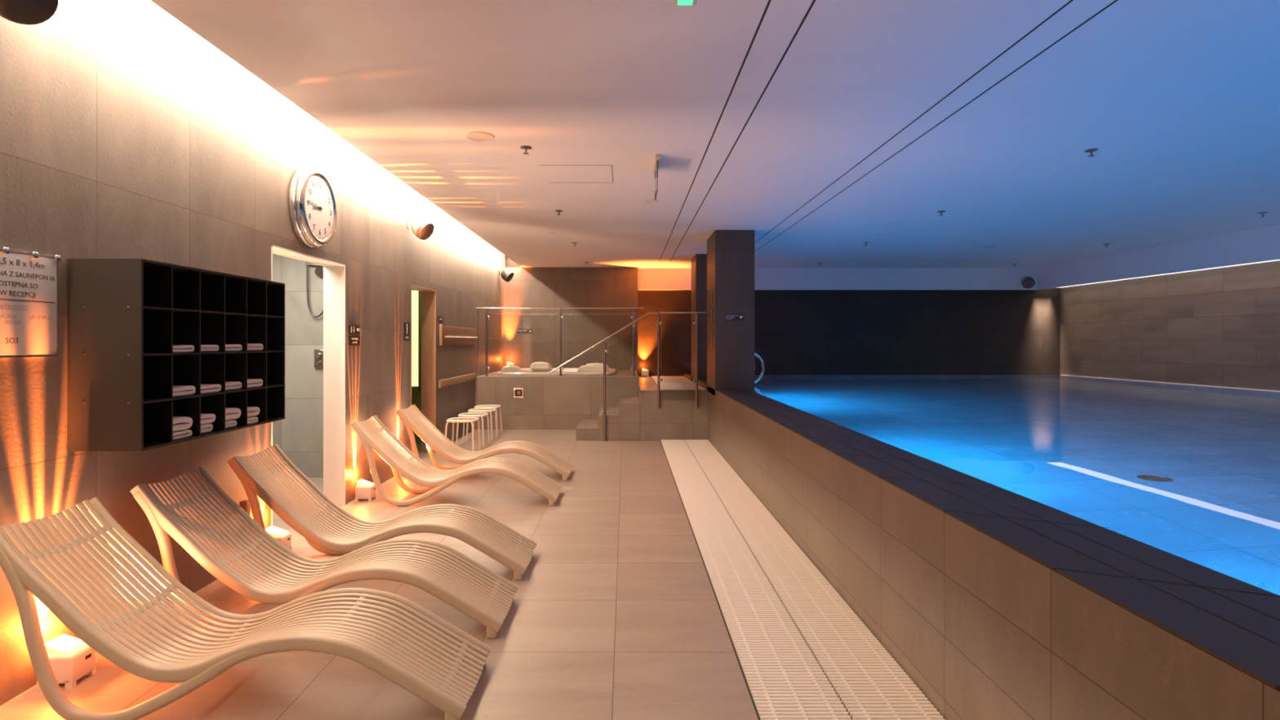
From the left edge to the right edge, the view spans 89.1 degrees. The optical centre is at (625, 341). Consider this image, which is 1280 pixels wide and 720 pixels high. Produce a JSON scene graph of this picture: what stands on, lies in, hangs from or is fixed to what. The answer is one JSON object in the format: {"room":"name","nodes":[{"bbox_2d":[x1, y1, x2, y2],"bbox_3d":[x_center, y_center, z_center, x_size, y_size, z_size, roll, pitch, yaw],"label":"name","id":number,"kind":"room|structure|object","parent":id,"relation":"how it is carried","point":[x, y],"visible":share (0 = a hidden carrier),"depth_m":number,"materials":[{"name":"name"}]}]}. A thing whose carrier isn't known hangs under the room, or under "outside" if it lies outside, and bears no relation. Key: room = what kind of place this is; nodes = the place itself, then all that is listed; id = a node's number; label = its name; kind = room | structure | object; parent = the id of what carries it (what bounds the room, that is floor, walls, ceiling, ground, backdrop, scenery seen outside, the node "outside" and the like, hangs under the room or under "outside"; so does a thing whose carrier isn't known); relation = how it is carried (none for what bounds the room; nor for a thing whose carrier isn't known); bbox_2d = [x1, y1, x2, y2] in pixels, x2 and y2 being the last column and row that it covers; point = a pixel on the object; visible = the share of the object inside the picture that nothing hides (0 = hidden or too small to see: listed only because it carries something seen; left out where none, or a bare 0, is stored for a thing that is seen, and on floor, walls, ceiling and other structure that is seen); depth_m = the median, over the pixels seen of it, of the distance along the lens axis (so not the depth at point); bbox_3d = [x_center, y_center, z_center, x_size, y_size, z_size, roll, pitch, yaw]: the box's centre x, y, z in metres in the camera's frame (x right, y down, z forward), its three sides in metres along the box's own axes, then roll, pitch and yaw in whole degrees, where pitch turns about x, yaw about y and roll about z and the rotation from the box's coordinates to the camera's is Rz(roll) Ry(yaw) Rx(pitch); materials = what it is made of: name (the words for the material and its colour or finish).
{"room":"indoor swimming pool","nodes":[
{"label":"indoor swimming pool","id":0,"kind":"room"},
{"bbox_2d":[0,0,505,705],"bbox_3d":[-2.530,-0.180,5.650,0.180,3.200,15.300,0,0,0],"label":"wall","id":1,"kind":"structure","parent":0,"point":[125,133],"depth_m":3.50,"materials":[{"name":"tile"}]},
{"bbox_2d":[0,0,58,25],"bbox_3d":[-2.297,-1.315,2.414,0.283,0.247,0.234,0,0,0],"label":"wall speaker","id":2,"kind":"object","parent":1,"relation":"attached to","point":[28,12],"visible":1,"depth_m":2.43,"materials":[{"name":"grey plastic"}]},
{"bbox_2d":[0,247,60,357],"bbox_3d":[-2.425,-0.154,2.362,0.029,0.430,0.833,0,0,0],"label":"sign","id":3,"kind":"object","parent":1,"relation":"attached to","point":[28,282],"visible":1,"depth_m":2.64,"materials":[{"name":"grey"}]},
{"bbox_2d":[66,258,284,451],"bbox_3d":[-2.276,0.057,3.439,0.323,0.842,1.202,0,0,0],"label":"towel shelf","id":4,"kind":"object","parent":1,"relation":"attached to","point":[126,317],"visible":0.98,"depth_m":3.04,"materials":[{"name":"grey laminate"}]},
{"bbox_2d":[173,429,191,439],"bbox_3d":[-2.230,0.448,3.129,0.190,0.036,0.158,0,0,0],"label":"folded towel","id":5,"kind":"object","parent":4,"relation":"on","point":[179,434],"visible":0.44,"depth_m":3.13,"materials":[{"name":"fabric"}]},
{"bbox_2d":[173,416,192,431],"bbox_3d":[-2.225,0.393,3.129,0.190,0.066,0.158,0,0,0],"label":"folded towel","id":6,"kind":"object","parent":5,"relation":"on","point":[180,423],"visible":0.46,"depth_m":3.13,"materials":[{"name":"fabric"}]},
{"bbox_2d":[173,345,194,352],"bbox_3d":[-2.223,0.033,3.131,0.190,0.036,0.163,0,0,0],"label":"folded towel","id":7,"kind":"object","parent":4,"relation":"on","point":[176,348],"visible":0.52,"depth_m":3.14,"materials":[{"name":"fabric"}]},
{"bbox_2d":[173,385,195,396],"bbox_3d":[-2.225,0.237,3.138,0.190,0.047,0.176,0,0,0],"label":"folded towel","id":8,"kind":"object","parent":4,"relation":"on","point":[178,390],"visible":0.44,"depth_m":3.15,"materials":[{"name":"fabric"}]},
{"bbox_2d":[200,423,213,433],"bbox_3d":[-2.231,0.442,3.311,0.190,0.045,0.122,0,0,0],"label":"folded towel","id":9,"kind":"object","parent":4,"relation":"on","point":[205,428],"visible":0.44,"depth_m":3.32,"materials":[{"name":"fabric"}]},
{"bbox_2d":[200,413,215,424],"bbox_3d":[-2.222,0.391,3.315,0.190,0.050,0.131,0,0,0],"label":"folded towel","id":10,"kind":"object","parent":9,"relation":"on","point":[205,418],"visible":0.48,"depth_m":3.31,"materials":[{"name":"fabric"}]},
{"bbox_2d":[200,344,218,351],"bbox_3d":[-2.230,0.032,3.334,0.190,0.036,0.168,0,0,0],"label":"folded towel","id":11,"kind":"object","parent":4,"relation":"on","point":[204,348],"visible":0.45,"depth_m":3.36,"materials":[{"name":"fabric"}]},
{"bbox_2d":[200,384,221,393],"bbox_3d":[-2.222,0.241,3.338,0.190,0.041,0.177,0,0,0],"label":"folded towel","id":12,"kind":"object","parent":4,"relation":"on","point":[205,388],"visible":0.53,"depth_m":3.34,"materials":[{"name":"fabric"}]},
{"bbox_2d":[225,419,236,428],"bbox_3d":[-2.229,0.445,3.514,0.190,0.038,0.128,0,0,0],"label":"folded towel","id":13,"kind":"object","parent":4,"relation":"on","point":[229,423],"visible":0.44,"depth_m":3.52,"materials":[{"name":"fabric"}]},
{"bbox_2d":[225,407,240,420],"bbox_3d":[-2.222,0.389,3.528,0.190,0.064,0.156,0,0,0],"label":"folded towel","id":14,"kind":"object","parent":13,"relation":"on","point":[231,413],"visible":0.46,"depth_m":3.53,"materials":[{"name":"fabric"}]},
{"bbox_2d":[225,381,241,391],"bbox_3d":[-2.227,0.239,3.534,0.190,0.042,0.169,0,0,0],"label":"folded towel","id":15,"kind":"object","parent":4,"relation":"on","point":[229,385],"visible":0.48,"depth_m":3.54,"materials":[{"name":"fabric"}]},
{"bbox_2d":[225,344,242,351],"bbox_3d":[-2.228,0.031,3.536,0.190,0.038,0.172,0,0,0],"label":"folded towel","id":16,"kind":"object","parent":4,"relation":"on","point":[228,347],"visible":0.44,"depth_m":3.55,"materials":[{"name":"fabric"}]},
{"bbox_2d":[247,416,257,424],"bbox_3d":[-2.218,0.447,3.707,0.190,0.036,0.114,0,0,0],"label":"folded towel","id":17,"kind":"object","parent":4,"relation":"on","point":[251,420],"visible":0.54,"depth_m":3.71,"materials":[{"name":"fabric"}]},
{"bbox_2d":[247,406,259,417],"bbox_3d":[-2.224,0.398,3.721,0.190,0.055,0.143,0,0,0],"label":"folded towel","id":18,"kind":"object","parent":17,"relation":"on","point":[251,411],"visible":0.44,"depth_m":3.72,"materials":[{"name":"fabric"}]},
{"bbox_2d":[247,378,262,387],"bbox_3d":[-2.221,0.237,3.734,0.190,0.046,0.168,0,0,0],"label":"folded towel","id":19,"kind":"object","parent":4,"relation":"on","point":[251,383],"visible":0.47,"depth_m":3.74,"materials":[{"name":"fabric"}]},
{"bbox_2d":[247,343,263,351],"bbox_3d":[-2.222,0.029,3.737,0.190,0.041,0.174,0,0,0],"label":"folded towel","id":20,"kind":"object","parent":4,"relation":"on","point":[250,346],"visible":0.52,"depth_m":3.73,"materials":[{"name":"fabric"}]},
{"bbox_2d":[271,244,345,525],"bbox_3d":[-2.530,0.375,5.070,0.187,2.090,1.180,0,0,0],"label":"door frame","id":21,"kind":"structure","parent":1,"relation":"in","point":[334,273],"depth_m":5.65,"materials":[{"name":"paint"}]},
{"bbox_2d":[288,166,337,248],"bbox_3d":[-2.389,-1.030,5.000,0.103,0.618,0.618,0,0,0],"label":"wall clock","id":22,"kind":"object","parent":1,"relation":"attached to","point":[312,200],"visible":1,"depth_m":4.90,"materials":[{"name":"silver metal"}]},
{"bbox_2d":[149,0,503,254],"bbox_3d":[-2.413,-1.755,5.550,0.025,0.030,14.900,0,0,0],"label":"light strip","id":23,"kind":"object","parent":1,"relation":"attached to","point":[149,0],"visible":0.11,"depth_m":4.53,"materials":[{"name":"beige"}]},
{"bbox_2d":[349,335,359,345],"bbox_3d":[-2.436,-0.012,5.850,0.006,0.085,0.220,0,0,0],"label":"wall sign","id":24,"kind":"object","parent":1,"relation":"attached to","point":[353,340],"visible":1,"depth_m":5.85,"materials":[{"name":"black"}]},
{"bbox_2d":[349,324,359,333],"bbox_3d":[-2.436,-0.112,5.852,0.007,0.075,0.223,0,0,0],"label":"wall sign","id":25,"kind":"object","parent":1,"relation":"attached to","point":[353,329],"visible":1,"depth_m":5.85,"materials":[{"name":"black"}]},
{"bbox_2d":[404,322,409,340],"bbox_3d":[-2.436,-0.120,7.250,0.007,0.200,0.170,0,0,0],"label":"wall sign","id":26,"kind":"object","parent":1,"relation":"attached to","point":[406,325],"visible":1,"depth_m":7.24,"materials":[{"name":"black"}]},
{"bbox_2d":[407,217,434,239],"bbox_3d":[-2.297,-1.270,7.294,0.283,0.247,0.234,0,0,0],"label":"wall speaker","id":27,"kind":"object","parent":1,"relation":"attached to","point":[423,228],"visible":1,"depth_m":7.23,"materials":[{"name":"beige"}]},
{"bbox_2d":[416,220,434,239],"bbox_3d":[-2.242,-1.252,7.290,0.172,0.211,0.226,0,0,0],"label":"grille","id":28,"kind":"object","parent":27,"relation":"attached to","point":[424,228],"depth_m":7.22,"materials":[{"name":"brown plastic"}]},
{"bbox_2d":[410,284,435,452],"bbox_3d":[-2.530,0.380,7.885,0.187,2.080,0.970,0,0,0],"label":"door frame","id":29,"kind":"structure","parent":1,"relation":"in","point":[428,295],"depth_m":8.36,"materials":[{"name":"brown wood"}]},
{"bbox_2d":[438,315,442,322],"bbox_3d":[-2.436,-0.300,8.570,0.006,0.075,0.200,0,0,0],"label":"wall sign","id":30,"kind":"object","parent":1,"relation":"attached to","point":[440,318],"visible":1,"depth_m":8.55,"materials":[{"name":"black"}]},
{"bbox_2d":[438,373,476,387],"bbox_3d":[-2.425,0.550,9.500,0.029,0.100,2.040,0,0,0],"label":"rail","id":31,"kind":"object","parent":1,"relation":"attached to","point":[454,380],"visible":1,"depth_m":9.29,"materials":[{"name":"brown wood"}]},
{"bbox_2d":[439,324,477,345],"bbox_3d":[-2.406,-0.095,9.510,0.067,0.280,1.980,0,0,0],"label":"board","id":32,"kind":"object","parent":1,"relation":"attached to","point":[447,335],"visible":1,"depth_m":9.29,"materials":[{"name":"brown wood"}]},
{"bbox_2d":[498,269,513,282],"bbox_3d":[-2.297,-1.280,12.544,0.283,0.247,0.234,0,0,0],"label":"wall speaker","id":33,"kind":"object","parent":1,"relation":"attached to","point":[507,275],"visible":1,"depth_m":12.47,"materials":[{"name":"grey plastic"}]},
{"bbox_2d":[504,271,513,282],"bbox_3d":[-2.242,-1.262,12.540,0.172,0.211,0.226,0,0,0],"label":"grille","id":34,"kind":"object","parent":33,"relation":"attached to","point":[508,275],"depth_m":12.46,"materials":[{"name":"grey plastic"}]},
{"bbox_2d":[272,253,323,477],"bbox_3d":[-3.610,0.070,6.860,1.980,2.700,0.120,0,0,0],"label":"wall","id":35,"kind":"structure","parent":0,"point":[300,435],"depth_m":6.80,"materials":[{"name":"tile"}]},
{"bbox_2d":[305,262,323,368],"bbox_3d":[-3.196,-0.324,6.754,0.253,1.196,0.091,0,0,0],"label":"shower","id":36,"kind":"object","parent":35,"relation":"attached to","point":[318,353],"visible":0.61,"depth_m":6.75,"materials":[{"name":"grey"}]},
{"bbox_2d":[411,288,421,443],"bbox_3d":[-3.560,0.070,8.065,1.880,2.700,2.270,0,0,0],"label":"wall","id":37,"kind":"structure","parent":0,"point":[415,393],"depth_m":9.10,"materials":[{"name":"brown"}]},
{"bbox_2d":[411,290,421,389],"bbox_3d":[-2.975,-0.050,9.080,0.690,1.420,0.040,0,0,0],"label":"window","id":38,"kind":"structure","parent":37,"relation":"in","point":[415,295],"depth_m":9.07,"materials":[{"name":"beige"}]},
{"bbox_2d":[0,429,902,719],"bbox_3d":[-1.910,1.469,5.700,6.260,0.101,15.400,0,0,0],"label":"floor","id":39,"kind":"structure","parent":0,"point":[614,613],"depth_m":3.24,"materials":[{"name":"tile"}]},
{"bbox_2d":[36,634,96,688],"bbox_3d":[-2.339,1.333,2.725,0.145,0.174,0.124,0,0,0],"label":"uplight","id":40,"kind":"object","parent":39,"relation":"on","point":[70,659],"visible":0.65,"depth_m":2.69,"materials":[{"name":"beige plastic"}]},
{"bbox_2d":[239,500,249,542],"bbox_3d":[-2.312,1.192,3.950,0.045,0.455,0.040,0,0,0],"label":"wooden post","id":41,"kind":"object","parent":39,"relation":"on","point":[245,504],"visible":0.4,"depth_m":3.93,"materials":[{"name":"brown wood"}]},
{"bbox_2d":[0,497,492,719],"bbox_3d":[-1.479,1.051,2.627,1.786,0.739,0.495,0,0,0],"label":"sun lounger","id":42,"kind":"object","parent":39,"relation":"on","point":[107,612],"visible":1,"depth_m":2.56,"materials":[{"name":"wood"}]},
{"bbox_2d":[261,525,292,551],"bbox_3d":[-2.339,1.333,4.360,0.145,0.174,0.124,0,0,0],"label":"uplight","id":43,"kind":"object","parent":39,"relation":"on","point":[283,536],"visible":0.52,"depth_m":4.35,"materials":[{"name":"beige plastic"}]},
{"bbox_2d":[129,466,518,638],"bbox_3d":[-1.479,1.051,3.348,1.786,0.739,0.495,0,0,0],"label":"sun lounger","id":44,"kind":"object","parent":39,"relation":"on","point":[201,524],"visible":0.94,"depth_m":3.31,"materials":[{"name":"wood"}]},
{"bbox_2d":[355,479,376,501],"bbox_3d":[-2.339,1.333,5.860,0.145,0.174,0.124,0,0,0],"label":"uplight","id":45,"kind":"object","parent":39,"relation":"on","point":[364,489],"visible":0.94,"depth_m":5.80,"materials":[{"name":"beige plastic"}]},
{"bbox_2d":[227,444,537,580],"bbox_3d":[-1.479,1.051,4.107,1.786,0.739,0.495,0,0,0],"label":"sun lounger","id":46,"kind":"object","parent":39,"relation":"on","point":[268,474],"visible":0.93,"depth_m":4.08,"materials":[{"name":"wood"}]},
{"bbox_2d":[351,414,562,506],"bbox_3d":[-1.481,1.051,5.858,1.786,0.739,0.495,0,0,-1],"label":"sun lounger","id":47,"kind":"object","parent":39,"relation":"on","point":[372,433],"visible":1,"depth_m":5.79,"materials":[{"name":"wood"}]},
{"bbox_2d":[444,417,480,451],"bbox_3d":[-2.090,1.204,8.360,0.389,0.432,0.389,0,0,0],"label":"stool","id":48,"kind":"object","parent":39,"relation":"on","point":[455,420],"visible":0.95,"depth_m":8.28,"materials":[{"name":"white plastic"}]},
{"bbox_2d":[455,412,489,447],"bbox_3d":[-2.090,1.204,8.930,0.389,0.432,0.389,0,0,0],"label":"stool","id":49,"kind":"object","parent":39,"relation":"on","point":[482,415],"visible":0.93,"depth_m":8.84,"materials":[{"name":"white plastic"}]},
{"bbox_2d":[466,408,497,440],"bbox_3d":[-2.100,1.204,9.530,0.389,0.432,0.389,0,0,0],"label":"stool","id":50,"kind":"object","parent":39,"relation":"on","point":[473,410],"visible":0.9,"depth_m":9.38,"materials":[{"name":"white plastic"}]},
{"bbox_2d":[395,404,573,480],"bbox_3d":[-1.460,1.051,6.895,1.786,0.739,0.495,0,0,0],"label":"sun lounger","id":51,"kind":"object","parent":39,"relation":"on","point":[413,420],"visible":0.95,"depth_m":6.88,"materials":[{"name":"wood"}]},
{"bbox_2d":[473,404,502,434],"bbox_3d":[-2.130,1.204,10.060,0.389,0.432,0.389,0,0,0],"label":"stool","id":52,"kind":"object","parent":39,"relation":"on","point":[495,406],"visible":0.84,"depth_m":10.17,"materials":[{"name":"white plastic"}]},
{"bbox_2d":[475,369,639,429],"bbox_3d":[-1.110,0.991,11.790,2.660,0.858,2.500,0,0,0],"label":"tub surround","id":53,"kind":"object","parent":39,"relation":"on","point":[548,402],"visible":0.64,"depth_m":10.54,"materials":[{"name":"tile"}]},
{"bbox_2d":[506,361,514,365],"bbox_3d":[-2.269,0.475,12.840,0.145,0.174,0.124,0,0,0],"label":"uplight","id":54,"kind":"object","parent":53,"relation":"on","point":[508,363],"visible":0.52,"depth_m":12.79,"materials":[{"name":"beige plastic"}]},
{"bbox_2d":[513,387,523,398],"bbox_3d":[-1.730,0.827,10.536,0.160,0.160,0.008,0,0,0],"label":"square vent","id":55,"kind":"object","parent":53,"relation":"attached to","point":[517,392],"visible":1,"depth_m":10.53,"materials":[{"name":"silver metal"}]},
{"bbox_2d":[497,361,616,376],"bbox_3d":[-1.180,0.830,11.720,2.040,0.905,2.000,0,0,0],"label":"tub","id":56,"kind":"object","parent":53,"relation":"in","point":[540,368],"visible":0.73,"depth_m":11.14,"materials":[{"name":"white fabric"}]},
{"bbox_2d":[476,307,644,376],"bbox_3d":[-1.062,0.001,10.590,2.725,1.123,0.080,0,0,0],"label":"glass railing","id":57,"kind":"object","parent":53,"relation":"on","point":[487,317],"visible":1,"depth_m":10.58,"materials":[{"name":"silver metal"}]},
{"bbox_2d":[547,311,657,441],"bbox_3d":[-0.329,0.496,9.350,1.578,1.848,0.100,0,0,0],"label":"stair handrail","id":58,"kind":"object","parent":39,"relation":"on","point":[605,350],"visible":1,"depth_m":9.34,"materials":[{"name":"silver metal"}]},
{"bbox_2d":[576,397,640,439],"bbox_3d":[-0.246,1.157,9.960,0.932,0.525,1.160,0,0,0],"label":"steps","id":59,"kind":"structure","parent":39,"relation":"on","point":[623,422],"depth_m":9.38,"materials":[{"name":"tile"}]},
{"bbox_2d":[660,440,852,719],"bbox_3d":[0.676,1.413,5.288,0.337,0.013,8.176,0,0,0],"label":"floor grate","id":60,"kind":"object","parent":39,"relation":"on","point":[785,681],"visible":1,"depth_m":3.30,"materials":[{"name":"white plastic"}]},
{"bbox_2d":[684,440,945,719],"bbox_3d":[1.024,1.413,5.288,0.337,0.013,8.176,0,0,0],"label":"floor grate","id":61,"kind":"object","parent":39,"relation":"on","point":[871,685],"visible":1,"depth_m":3.30,"materials":[{"name":"white plastic"}]},
{"bbox_2d":[503,266,637,372],"bbox_3d":[-1.095,-0.038,13.110,2.690,2.916,0.180,0,0,0],"label":"wall","id":62,"kind":"structure","parent":0,"point":[582,329],"depth_m":13.02,"materials":[{"name":"tile"}]},
{"bbox_2d":[516,328,532,333],"bbox_3d":[-2.020,-0.215,13.016,0.320,0.085,0.007,0,0,0],"label":"wall sign","id":63,"kind":"object","parent":62,"relation":"attached to","point":[518,331],"visible":1,"depth_m":13.02,"materials":[{"name":"black"}]},
{"bbox_2d":[639,376,657,391],"bbox_3d":[0.362,0.702,11.292,0.275,0.002,3.816,0,0,0],"label":"floor","id":64,"kind":"structure","parent":0,"point":[646,383],"depth_m":10.62,"materials":[{"name":"tile"}]},
{"bbox_2d":[641,368,648,377],"bbox_3d":[0.401,0.614,13.115,0.145,0.174,0.124,0,0,0],"label":"uplight","id":65,"kind":"object","parent":64,"relation":"on","point":[645,372],"visible":1,"depth_m":13.05,"materials":[{"name":"beige plastic"}]},
{"bbox_2d":[639,376,708,439],"bbox_3d":[0.710,1.061,11.290,0.980,0.718,3.820,0,0,0],"label":"wall","id":66,"kind":"structure","parent":0,"point":[677,417],"depth_m":9.38,"materials":[{"name":"tile"}]},
{"bbox_2d":[651,376,706,390],"bbox_3d":[0.845,0.693,11.266,0.644,0.013,3.671,0,0,0],"label":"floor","id":67,"kind":"structure","parent":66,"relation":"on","point":[668,383],"depth_m":10.60,"materials":[{"name":"beige tile"}]},
{"bbox_2d":[657,311,708,407],"bbox_3d":[0.828,0.254,9.355,0.738,1.372,0.050,0,0,0],"label":"glass railing","id":68,"kind":"object","parent":66,"relation":"attached to","point":[659,322],"visible":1,"depth_m":9.34,"materials":[{"name":"silver metal"}]},
{"bbox_2d":[150,0,1279,267],"bbox_3d":[3.205,-1.688,5.600,11.650,0.384,15.200,0,0,0],"label":"ceiling","id":69,"kind":"structure","parent":0,"point":[1179,100],"depth_m":4.28,"materials":[{"name":"white paint"}]},
{"bbox_2d":[466,131,493,141],"bbox_3d":[-1.055,-1.490,4.720,0.200,0.012,0.200,0,0,0],"label":"ceiling speaker","id":70,"kind":"object","parent":69,"relation":"attached to","point":[473,135],"visible":1,"depth_m":4.71,"materials":[{"name":"beige plastic"}]},
{"bbox_2d":[474,134,485,138],"bbox_3d":[-1.055,-1.490,4.720,0.168,0.002,0.168,0,0,0],"label":"grille","id":71,"kind":"object","parent":70,"relation":"attached to","point":[476,136],"depth_m":4.72,"materials":[{"name":"beige"}]},
{"bbox_2d":[520,145,532,154],"bbox_3d":[-0.763,-1.472,4.995,0.090,0.049,0.090,0,0,0],"label":"sprinkler","id":72,"kind":"object","parent":69,"relation":"attached to","point":[526,148],"visible":1,"depth_m":4.98,"materials":[{"name":"silver metal"}]},
{"bbox_2d":[540,164,613,181],"bbox_3d":[-0.416,-1.500,5.800,0.608,0.012,0.607,0,0,0],"label":"frame","id":73,"kind":"object","parent":69,"relation":"attached to","point":[540,165],"visible":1,"depth_m":5.50,"materials":[{"name":"grey"}]},
{"bbox_2d":[644,199,657,203],"bbox_3d":[0.275,-1.490,6.880,0.140,0.012,0.140,0,0,0],"label":"smoke detector","id":74,"kind":"object","parent":69,"relation":"attached to","point":[649,201],"visible":0.98,"depth_m":6.88,"materials":[{"name":"beige plastic"}]},
{"bbox_2d":[653,154,660,199],"bbox_3d":[0.260,-1.361,5.400,0.044,0.270,0.440,0,0,0],"label":"hanging sign","id":75,"kind":"object","parent":69,"relation":"hanging from","point":[657,157],"visible":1,"depth_m":5.28,"materials":[{"name":"beige plastic"}]},
{"bbox_2d":[673,0,697,5],"bbox_3d":[0.258,-1.478,2.712,0.100,0.036,0.245,0,0,0],"label":"exit sign","id":76,"kind":"object","parent":69,"relation":"in","point":[676,2],"visible":1,"depth_m":2.80,"materials":[{"name":"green plastic"}]},
{"bbox_2d":[677,0,693,4],"bbox_3d":[0.258,-1.462,2.710,0.064,0.005,0.220,0,0,0],"label":"diffuser","id":77,"kind":"object","parent":76,"relation":"attached to","point":[679,2],"depth_m":2.80,"materials":[{"name":"green"}]},
{"bbox_2d":[658,0,771,262],"bbox_3d":[0.633,-1.500,5.050,0.011,0.012,14.100,0,0,0],"label":"trim","id":78,"kind":"structure","parent":69,"relation":"attached to","point":[769,1],"depth_m":3.91,"materials":[{"name":"grey"}]},
{"bbox_2d":[669,0,815,262],"bbox_3d":[0.828,-1.500,5.050,0.011,0.012,14.100,0,0,0],"label":"trim","id":79,"kind":"structure","parent":69,"relation":"attached to","point":[814,1],"depth_m":3.91,"materials":[{"name":"grey"}]},
{"bbox_2d":[754,0,1073,243],"bbox_3d":[1.955,-1.500,5.300,0.011,0.012,14.600,0,0,0],"label":"trim","id":80,"kind":"structure","parent":69,"relation":"attached to","point":[1070,1],"depth_m":3.86,"materials":[{"name":"grey"}]},
{"bbox_2d":[754,0,1118,252],"bbox_3d":[2.150,-1.500,5.300,0.011,0.012,14.600,0,0,0],"label":"trim","id":81,"kind":"structure","parent":69,"relation":"attached to","point":[1115,1],"depth_m":3.88,"materials":[{"name":"grey"}]},
{"bbox_2d":[981,245,995,248],"bbox_3d":[5.702,-1.490,10.200,0.200,0.012,0.200,0,0,0],"label":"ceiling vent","id":82,"kind":"object","parent":69,"relation":"in","point":[985,246],"visible":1,"depth_m":10.19,"materials":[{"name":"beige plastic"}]},
{"bbox_2d":[1084,148,1098,156],"bbox_3d":[3.631,-1.472,5.065,0.090,0.049,0.090,0,0,0],"label":"sprinkler","id":83,"kind":"object","parent":69,"relation":"attached to","point":[1090,150],"visible":1,"depth_m":5.06,"materials":[{"name":"silver metal"}]},
{"bbox_2d":[1257,212,1267,217],"bbox_3d":[7.372,-1.472,7.519,0.090,0.049,0.090,0,0,0],"label":"sprinkler","id":84,"kind":"object","parent":69,"relation":"attached to","point":[1262,213],"visible":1,"depth_m":7.51,"materials":[{"name":"silver metal"}]},
{"bbox_2d":[505,256,1060,376],"bbox_3d":[3.245,0.120,13.275,11.770,3.800,0.150,0,0,0],"label":"wall","id":85,"kind":"structure","parent":0,"point":[797,331],"depth_m":13.20,"materials":[{"name":"tile"}]},
{"bbox_2d":[637,267,1037,289],"bbox_3d":[4.300,-1.276,13.180,8.100,0.440,0.040,0,0,0],"label":"wall","id":86,"kind":"structure","parent":0,"point":[648,278],"depth_m":13.16,"materials":[{"name":"white paint"}]},
{"bbox_2d":[1021,276,1035,288],"bbox_3d":[8.044,-1.190,13.018,0.234,0.247,0.283,0,0,0],"label":"wall speaker","id":87,"kind":"object","parent":86,"relation":"attached to","point":[1027,282],"visible":1,"depth_m":12.94,"materials":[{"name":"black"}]},
{"bbox_2d":[684,373,1279,719],"bbox_3d":[1.450,1.031,5.600,0.501,0.778,15.200,0,0,0],"label":"wall","id":88,"kind":"structure","parent":0,"point":[984,630],"depth_m":2.31,"materials":[{"name":"tile"}]},
{"bbox_2d":[691,253,706,381],"bbox_3d":[1.464,-0.388,11.450,0.527,2.216,0.800,0,0,0],"label":"column","id":89,"kind":"structure","parent":88,"relation":"on","point":[699,262],"depth_m":11.05,"materials":[{"name":"tile"}]},
{"bbox_2d":[706,230,754,395],"bbox_3d":[1.464,-0.388,9.115,0.527,2.216,0.870,0,0,0],"label":"column","id":90,"kind":"structure","parent":88,"relation":"on","point":[730,253],"depth_m":8.68,"materials":[{"name":"tile"}]},
{"bbox_2d":[711,332,712,348],"bbox_3d":[1.196,-0.020,9.000,0.007,0.220,0.140,0,0,0],"label":"sign","id":91,"kind":"object","parent":90,"relation":"attached to","point":[711,332],"visible":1,"depth_m":8.97,"materials":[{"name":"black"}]},
{"bbox_2d":[711,307,712,322],"bbox_3d":[1.196,-0.370,9.000,0.007,0.190,0.140,0,0,0],"label":"sign","id":92,"kind":"object","parent":90,"relation":"attached to","point":[712,308],"visible":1,"depth_m":8.96,"materials":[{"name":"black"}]},
{"bbox_2d":[711,290,712,303],"bbox_3d":[1.196,-0.620,9.000,0.007,0.180,0.140,0,0,0],"label":"sign","id":93,"kind":"object","parent":90,"relation":"attached to","point":[711,291],"visible":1,"depth_m":8.97,"materials":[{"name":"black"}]},
{"bbox_2d":[724,314,743,320],"bbox_3d":[1.455,-0.330,8.676,0.250,0.085,0.007,0,0,0],"label":"sign","id":94,"kind":"object","parent":90,"relation":"attached to","point":[727,317],"visible":1,"depth_m":8.67,"materials":[{"name":"black"}]},
{"bbox_2d":[684,373,1279,691],"bbox_3d":[1.452,0.661,5.600,0.503,0.047,15.180,0,0,0],"label":"trim","id":95,"kind":"structure","parent":88,"relation":"attached to","point":[1277,689],"depth_m":1.67,"materials":[{"name":"black"}]},
{"bbox_2d":[685,373,1279,688],"bbox_3d":[1.452,0.650,5.505,0.506,0.036,15.004,0,0,0],"label":"pool ledge","id":96,"kind":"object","parent":88,"relation":"attached to","point":[1236,621],"depth_m":1.98,"materials":[{"name":"tile"}]},
{"bbox_2d":[754,352,764,383],"bbox_3d":[1.879,0.400,10.275,0.528,0.512,0.640,0,0,0],"label":"pool handrail","id":97,"kind":"object","parent":96,"relation":"on","point":[757,355],"visible":0.21,"depth_m":9.98,"materials":[{"name":"silver metal"}]},
{"bbox_2d":[754,374,1279,595],"bbox_3d":[5.268,0.668,5.600,7.125,0.001,15.200,0,0,0],"label":"pool water","id":98,"kind":"object","parent":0,"point":[1191,473],"visible":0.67,"depth_m":4.41,"materials":[{"name":"blue liquid"}]},
{"bbox_2d":[1037,224,1279,289],"bbox_3d":[8.590,-1.276,5.600,0.480,0.440,15.200,0,0,0],"label":"wall","id":99,"kind":"structure","parent":0,"point":[1262,244],"depth_m":9.93,"materials":[{"name":"white paint"}]},
{"bbox_2d":[1061,259,1279,287],"bbox_3d":[8.598,-1.105,5.590,0.463,0.010,15.160,0,0,0],"label":"light panel","id":100,"kind":"object","parent":99,"relation":"attached to","point":[1275,260],"visible":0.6,"depth_m":10.25,"materials":[{"name":"white"}]},
{"bbox_2d":[1060,260,1279,391],"bbox_3d":[8.905,0.120,5.600,0.150,3.800,15.200,0,0,0],"label":"wall","id":101,"kind":"structure","parent":0,"point":[1220,326],"depth_m":10.33,"materials":[{"name":"tile"}]},
{"bbox_2d":[1062,374,1279,391],"bbox_3d":[8.824,0.667,5.580,0.012,0.010,15.160,0,0,0],"label":"trim","id":102,"kind":"structure","parent":101,"relation":"attached to","point":[1062,375],"depth_m":10.30,"materials":[{"name":"beige"}]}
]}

